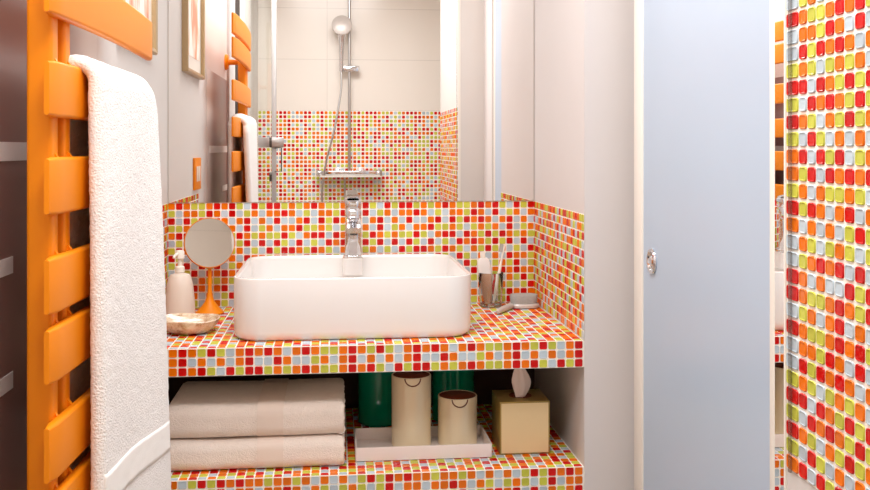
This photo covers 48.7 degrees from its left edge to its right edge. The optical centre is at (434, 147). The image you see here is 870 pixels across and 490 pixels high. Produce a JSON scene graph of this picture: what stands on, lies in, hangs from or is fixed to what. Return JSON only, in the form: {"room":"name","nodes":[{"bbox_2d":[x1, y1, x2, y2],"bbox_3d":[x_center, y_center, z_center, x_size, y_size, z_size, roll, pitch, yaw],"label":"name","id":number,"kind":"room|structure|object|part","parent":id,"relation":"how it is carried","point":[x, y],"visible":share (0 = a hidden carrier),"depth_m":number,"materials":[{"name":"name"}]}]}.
{"room":"bathroom","nodes":[
{"label":"bathroom","id":0,"kind":"room"},
{"bbox_2d":[97,0,168,293],"bbox_3d":[-0.674,0.080,1.186,0.102,2.500,3.406,0,0,-6],"label":"wall","id":1,"kind":"structure","parent":0,"point":[154,71],"depth_m":2.76,"materials":[{"name":"grey paint"}]},
{"bbox_2d":[0,0,96,489],"bbox_3d":[-0.673,0.444,1.659,0.002,1.512,0.720,0,0,-6],"label":"wall panel","id":2,"kind":"object","parent":1,"relation":"attached to","point":[13,13],"visible":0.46,"depth_m":1.50,"materials":[{"name":"white paint"}]},
{"bbox_2d":[27,0,151,489],"bbox_3d":[-0.616,0.203,1.685,0.123,1.495,0.744,0,0,-6],"label":"towel radiator","id":3,"kind":"object","parent":1,"relation":"attached to","point":[58,274],"visible":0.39,"depth_m":1.36,"materials":[{"name":"orange metal"}]},
{"bbox_2d":[69,54,170,489],"bbox_3d":[-0.556,0.339,1.674,0.124,0.962,0.464,0,0,-6],"label":"bath towel","id":4,"kind":"object","parent":3,"relation":"hanging from","point":[126,369],"visible":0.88,"depth_m":1.59,"materials":[{"name":"white fabric"}]},
{"bbox_2d":[125,0,157,54],"bbox_3d":[-0.742,-0.586,2.405,0.021,0.668,0.413,0,0,-6],"label":"framed picture","id":5,"kind":"object","parent":1,"relation":"attached to","point":[148,8],"visible":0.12,"depth_m":2.60},
{"bbox_2d":[125,0,148,18],"bbox_3d":[-0.746,-0.586,2.404,0.001,0.540,0.295,0,0,-6],"label":"print","id":6,"kind":"object","parent":5,"relation":"attached to","point":[142,6],"depth_m":2.46},
{"bbox_3d":[-0.742,-0.586,2.405,0.021,0.668,0.413,0,0,-6],"label":"frame","id":7,"kind":"part","parent":5,"relation":"part of","materials":[{"name":"beige wood"}]},
{"bbox_2d":[162,203,168,293],"bbox_3d":[-0.767,0.323,2.561,0.002,0.315,0.652,0,0,-6],"label":"backsplash","id":8,"kind":"structure","parent":1,"relation":"attached to","point":[165,207],"depth_m":2.85,"materials":[{"name":"multicoloured tile"}]},
{"bbox_2d":[168,201,533,407],"bbox_3d":[0.087,0.080,3.026,1.999,2.500,0.104,0,0,-6],"label":"wall","id":9,"kind":"structure","parent":0,"point":[461,230],"depth_m":2.95,"materials":[{"name":"orange glass tile"},{"name":"red glass tile"},{"name":"grout"}]},
{"bbox_2d":[168,0,533,202],"bbox_3d":[-0.246,-0.428,2.940,1.113,1.184,0.006,0,0,-6],"label":"wall mirror","id":10,"kind":"object","parent":9,"relation":"attached to","point":[269,100],"visible":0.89,"depth_m":2.94,"materials":[{"name":"clear glass"}]},
{"bbox_3d":[-0.246,0.939,2.941,1.119,0.781,0.004,0,0,-6],"label":"shelf panel","id":11,"kind":"part","parent":9,"relation":"part of","materials":[{"name":"brown paint"}]},
{"bbox_2d":[168,201,533,306],"bbox_3d":[-0.246,0.323,2.942,1.119,0.315,0.002,0,0,-6],"label":"backsplash","id":12,"kind":"structure","parent":9,"relation":"attached to","point":[461,230],"depth_m":2.95,"materials":[{"name":"multicoloured tile"}]},
{"bbox_2d":[167,302,583,376],"bbox_3d":[-0.215,0.514,2.641,1.119,0.068,0.608,0,0,-6],"label":"countertop","id":13,"kind":"structure","parent":9,"relation":"attached to","point":[512,338],"depth_m":2.36,"materials":[{"name":"multicoloured tile"}]},
{"bbox_2d":[166,250,194,314],"bbox_3d":[-0.712,0.383,2.681,0.085,0.195,0.085,0,0,-6],"label":"soap dispenser","id":14,"kind":"object","parent":13,"relation":"on","point":[180,298],"visible":0.88,"depth_m":2.65,"materials":[{"name":"beige ceramic"}]},
{"bbox_2d":[166,272,194,314],"bbox_3d":[-0.712,0.413,2.681,0.085,0.134,0.085,0,0,-6],"label":"bottle","id":15,"kind":"object","parent":14,"relation":"attached to","point":[180,298],"depth_m":2.65,"materials":[{"name":"beige ceramic"}]},
{"bbox_2d":[166,313,219,334],"bbox_3d":[-0.641,0.461,2.507,0.157,0.039,0.157,0,0,-6],"label":"soap dish","id":16,"kind":"object","parent":13,"relation":"on","point":[177,323],"visible":0.89,"depth_m":2.47,"materials":[{"name":"stone"}]},
{"bbox_2d":[184,218,234,314],"bbox_3d":[-0.654,0.342,2.789,0.143,0.277,0.082,0,0,-6],"label":"vanity mirror","id":17,"kind":"object","parent":13,"relation":"on","point":[209,243],"visible":0.96,"depth_m":2.78,"materials":[{"name":"orange paint"}]},
{"bbox_2d":[234,254,470,340],"bbox_3d":[-0.229,0.402,2.658,0.606,0.156,0.526,0,0,-6],"label":"vessel basin","id":18,"kind":"object","parent":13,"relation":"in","point":[278,297],"visible":0.98,"depth_m":2.41,"materials":[{"name":"white ceramic"}]},
{"bbox_2d":[344,194,361,257],"bbox_3d":[-0.239,0.230,2.809,0.052,0.190,0.159,0,0,-6],"label":"mixer","id":19,"kind":"object","parent":18,"relation":"on","point":[352,202],"visible":1,"depth_m":2.84,"materials":[{"name":"silver metal"}]},
{"bbox_3d":[-0.237,0.222,2.787,0.046,0.043,0.115,0,0,-6],"label":"spout","id":20,"kind":"part","parent":19,"relation":"part of","materials":[{"name":"silver metal"}]},
{"bbox_3d":[-0.241,0.147,2.830,0.040,0.023,0.085,0,0,-6],"label":"lever","id":21,"kind":"part","parent":19,"relation":"part of","materials":[{"name":"silver metal"}]},
{"bbox_3d":[-0.244,0.322,2.862,0.052,0.007,0.052,0,0,-6],"label":"plate","id":22,"kind":"part","parent":19,"relation":"part of","materials":[{"name":"silver metal"}]},
{"bbox_2d":[478,271,502,307],"bbox_3d":[0.169,0.428,2.908,0.076,0.104,0.076,0,0,-6],"label":"tumbler","id":23,"kind":"object","parent":13,"relation":"on","point":[490,285],"visible":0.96,"depth_m":2.88,"materials":[{"name":"clear glass"}]},
{"bbox_2d":[477,251,491,275],"bbox_3d":[0.150,0.392,2.907,0.046,0.159,0.020,0,0,-6],"label":"toothpaste tube","id":24,"kind":"object","parent":23,"relation":"in","point":[483,264],"visible":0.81,"depth_m":2.90,"materials":[{"name":"white plastic"}]},
{"bbox_2d":[497,244,504,273],"bbox_3d":[0.192,0.380,2.911,0.050,0.177,0.015,0,0,-41],"label":"toothbrush","id":25,"kind":"object","parent":23,"relation":"in","point":[502,246],"visible":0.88,"depth_m":2.91,"materials":[{"name":"beige plastic"}]},
{"bbox_2d":[496,293,538,313],"bbox_3d":[0.227,0.460,2.852,0.196,0.040,0.082,0,0,-42],"label":"hairbrush","id":26,"kind":"object","parent":13,"relation":"on","point":[517,300],"visible":1,"depth_m":2.86,"materials":[{"name":"white plastic"}]},
{"bbox_3d":[0.204,0.470,2.815,0.019,0.018,0.119,0,0,27],"label":"handle","id":27,"kind":"part","parent":26,"relation":"part of","materials":[{"name":"silver metal"}]},
{"bbox_2d":[171,404,583,489],"bbox_3d":[-0.215,0.851,2.641,1.119,0.112,0.608,0,0,-6],"label":"shelf","id":28,"kind":"object","parent":9,"relation":"attached to","point":[559,469],"visible":0.27,"depth_m":2.38,"materials":[{"name":"multicoloured tile"}]},
{"bbox_2d":[170,432,344,470],"bbox_3d":[-0.454,0.756,2.504,0.436,0.080,0.290,0,0,-6],"label":"folded towel","id":29,"kind":"object","parent":28,"relation":"on","point":[274,451],"visible":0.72,"depth_m":2.37,"materials":[{"name":"white fabric"}]},
{"bbox_2d":[169,378,345,437],"bbox_3d":[-0.453,0.674,2.504,0.436,0.084,0.290,0,0,-6],"label":"folded towel","id":30,"kind":"object","parent":29,"relation":"on","point":[283,406],"visible":0.98,"depth_m":2.38,"materials":[{"name":"white fabric"}]},
{"bbox_2d":[358,372,393,426],"bbox_3d":[-0.162,0.685,2.788,0.124,0.219,0.124,0,0,-6],"label":"canister","id":31,"kind":"object","parent":28,"relation":"on","point":[374,388],"visible":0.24,"depth_m":2.73,"materials":[{"name":"green glass"}]},
{"bbox_2d":[354,424,491,461],"bbox_3d":[-0.036,0.777,2.534,0.350,0.036,0.175,0,0,-6],"label":"tray","id":32,"kind":"object","parent":28,"relation":"on","point":[370,444],"visible":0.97,"depth_m":2.46,"materials":[{"name":"white paint"}]},
{"bbox_2d":[392,371,430,445],"bbox_3d":[-0.063,0.697,2.559,0.105,0.187,0.107,0,0,-6],"label":"canister","id":33,"kind":"object","parent":32,"relation":"on","point":[411,390],"visible":0.86,"depth_m":2.52,"materials":[{"name":"beige metal"}]},
{"bbox_3d":[-0.063,0.609,2.560,0.097,0.012,0.097,0,0,-6],"label":"lid","id":34,"kind":"part","parent":33,"relation":"part of","materials":[{"name":"brown wood"}]},
{"bbox_2d":[438,390,476,444],"bbox_3d":[0.060,0.726,2.575,0.105,0.128,0.107,0,0,-6],"label":"canister","id":35,"kind":"object","parent":32,"relation":"on","point":[457,409],"visible":0.96,"depth_m":2.53,"materials":[{"name":"beige metal"}]},
{"bbox_3d":[0.060,0.668,2.576,0.097,0.012,0.097,0,0,-6],"label":"lid","id":36,"kind":"part","parent":35,"relation":"part of","materials":[{"name":"brown wood"}]},
{"bbox_2d":[432,370,473,422],"bbox_3d":[0.053,0.685,2.811,0.124,0.219,0.124,0,0,-6],"label":"glass jar","id":37,"kind":"object","parent":28,"relation":"on","point":[447,380],"visible":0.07,"depth_m":2.76,"materials":[{"name":"green glass"}]},
{"bbox_2d":[492,369,549,454],"bbox_3d":[0.227,0.680,2.556,0.132,0.230,0.128,0,0,-6],"label":"tissue box","id":38,"kind":"object","parent":28,"relation":"on","point":[520,415],"visible":0.87,"depth_m":2.50,"materials":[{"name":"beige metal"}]},
{"bbox_3d":[0.234,0.727,2.493,0.124,0.128,0.001,0,0,-6],"label":"panel","id":39,"kind":"part","parent":38,"relation":"part of","materials":[{"name":"beige cardboard"}]},
{"bbox_2d":[534,0,869,489],"bbox_3d":[0.520,0.080,1.754,0.201,2.500,2.525,0,0,-6],"label":"wall","id":40,"kind":"structure","parent":0,"point":[584,49],"depth_m":2.40,"materials":[{"name":"white paint"}]},
{"bbox_2d":[534,201,583,339],"bbox_3d":[0.340,0.323,2.699,0.002,0.315,0.608,0,0,-6],"label":"backsplash","id":41,"kind":"structure","parent":40,"relation":"attached to","point":[558,232],"depth_m":2.64,"materials":[{"name":"multicoloured tile"}]},
{"bbox_2d":[784,0,786,489],"bbox_3d":[0.474,0.080,1.287,0.013,2.500,0.004,0,0,-6],"label":"trim","id":42,"kind":"structure","parent":40,"relation":"attached to","point":[785,9],"depth_m":1.28,"materials":[{"name":"white"}]},
{"bbox_3d":[0.670,0.080,1.771,0.100,2.500,2.523,0,0,-6],"label":"wall","id":43,"kind":"structure","parent":0,"visible":0},
{"bbox_2d":[634,0,774,489],"bbox_3d":[0.538,0.180,1.974,0.033,2.300,0.756,0,0,-6],"label":"door","id":44,"kind":"structure","parent":43,"relation":"in","point":[704,70],"depth_m":1.91,"materials":[{"name":"blue glass"}]},
{"bbox_3d":[0.504,0.180,2.318,0.030,2.300,0.063,0,0,-6],"label":"frame","id":45,"kind":"part","parent":44,"relation":"part of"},
{"bbox_3d":[0.500,0.262,2.219,0.007,0.026,0.026,0,0,-6],"label":"pull knob","id":46,"kind":"part","parent":44,"relation":"part of","materials":[{"name":"silver metal"}]},
{"bbox_3d":[0.500,0.262,2.219,0.006,0.060,0.060,0,0,-6],"label":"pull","id":47,"kind":"part","parent":44,"relation":"part of","materials":[{"name":"silver metal"}]},
{"bbox_3d":[0.578,0.180,1.608,0.030,2.300,0.020,0,0,-6],"label":"frame","id":48,"kind":"part","parent":44,"relation":"part of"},
{"bbox_2d":[775,0,783,489],"bbox_3d":[0.603,0.080,1.574,0.073,2.500,0.050,0,0,-6],"label":"trim","id":49,"kind":"structure","parent":43,"relation":"attached to","point":[779,4],"depth_m":1.58,"materials":[{"name":"silver"}]}
]}

